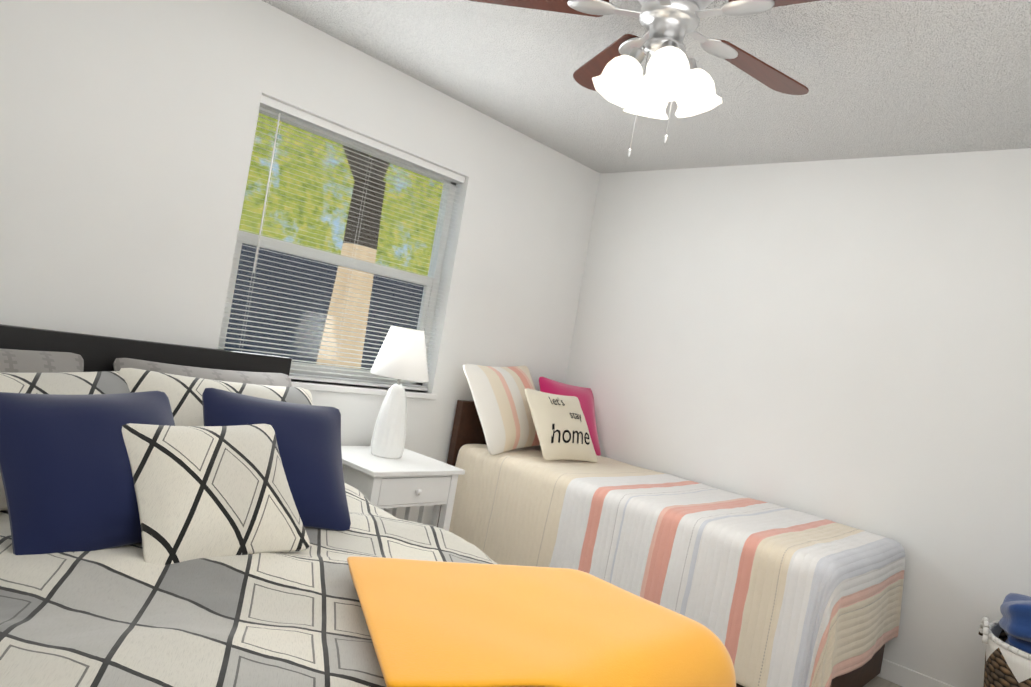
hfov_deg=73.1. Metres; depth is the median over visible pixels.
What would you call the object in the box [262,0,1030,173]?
ceiling
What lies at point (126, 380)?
pillow
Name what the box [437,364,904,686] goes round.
twin bed
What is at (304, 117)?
window blind
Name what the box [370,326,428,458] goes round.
table lamp
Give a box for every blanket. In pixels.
[998,593,1030,669]
[1003,624,1030,686]
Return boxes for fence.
[224,243,423,369]
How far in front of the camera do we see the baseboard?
3.09 m
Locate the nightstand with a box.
[341,446,464,530]
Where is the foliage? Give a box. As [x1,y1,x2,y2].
[239,113,442,276]
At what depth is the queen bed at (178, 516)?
1.62 m
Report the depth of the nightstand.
3.09 m
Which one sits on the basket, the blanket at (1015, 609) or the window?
the blanket at (1015, 609)
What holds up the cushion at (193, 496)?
on the queen bed at (178, 516)
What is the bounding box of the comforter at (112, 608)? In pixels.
[0,455,708,686]
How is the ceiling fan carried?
hanging from the ceiling
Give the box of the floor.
[863,676,901,686]
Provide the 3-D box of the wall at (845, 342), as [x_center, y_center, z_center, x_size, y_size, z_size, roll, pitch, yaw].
[1.655,0.286,3.496,3.750,2.440,0.150,9,0,43]
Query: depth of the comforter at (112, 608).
1.45 m
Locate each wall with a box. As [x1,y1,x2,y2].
[0,0,599,524]
[565,148,1030,686]
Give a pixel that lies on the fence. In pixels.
(332, 276)
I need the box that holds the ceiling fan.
[470,0,820,156]
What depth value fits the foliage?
8.57 m
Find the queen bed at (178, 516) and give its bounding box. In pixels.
[0,324,735,686]
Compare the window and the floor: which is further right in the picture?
the floor
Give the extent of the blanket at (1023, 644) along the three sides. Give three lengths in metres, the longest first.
0.465 x 0.400 x 0.116 m
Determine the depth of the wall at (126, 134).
2.79 m
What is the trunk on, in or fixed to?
on the ground
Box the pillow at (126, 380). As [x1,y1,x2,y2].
[0,367,173,527]
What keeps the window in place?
in the wall at (126, 134)
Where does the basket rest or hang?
on the floor
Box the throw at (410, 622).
[346,556,735,686]
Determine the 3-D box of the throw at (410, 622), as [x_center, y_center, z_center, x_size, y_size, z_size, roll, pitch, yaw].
[0.005,0.827,1.587,0.840,0.475,1.032,9,0,43]
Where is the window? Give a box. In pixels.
[218,105,456,399]
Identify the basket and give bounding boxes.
[978,593,1030,686]
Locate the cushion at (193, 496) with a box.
[120,423,309,571]
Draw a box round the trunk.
[316,145,389,368]
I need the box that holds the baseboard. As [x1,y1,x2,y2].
[877,659,953,686]
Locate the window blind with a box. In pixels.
[218,95,464,390]

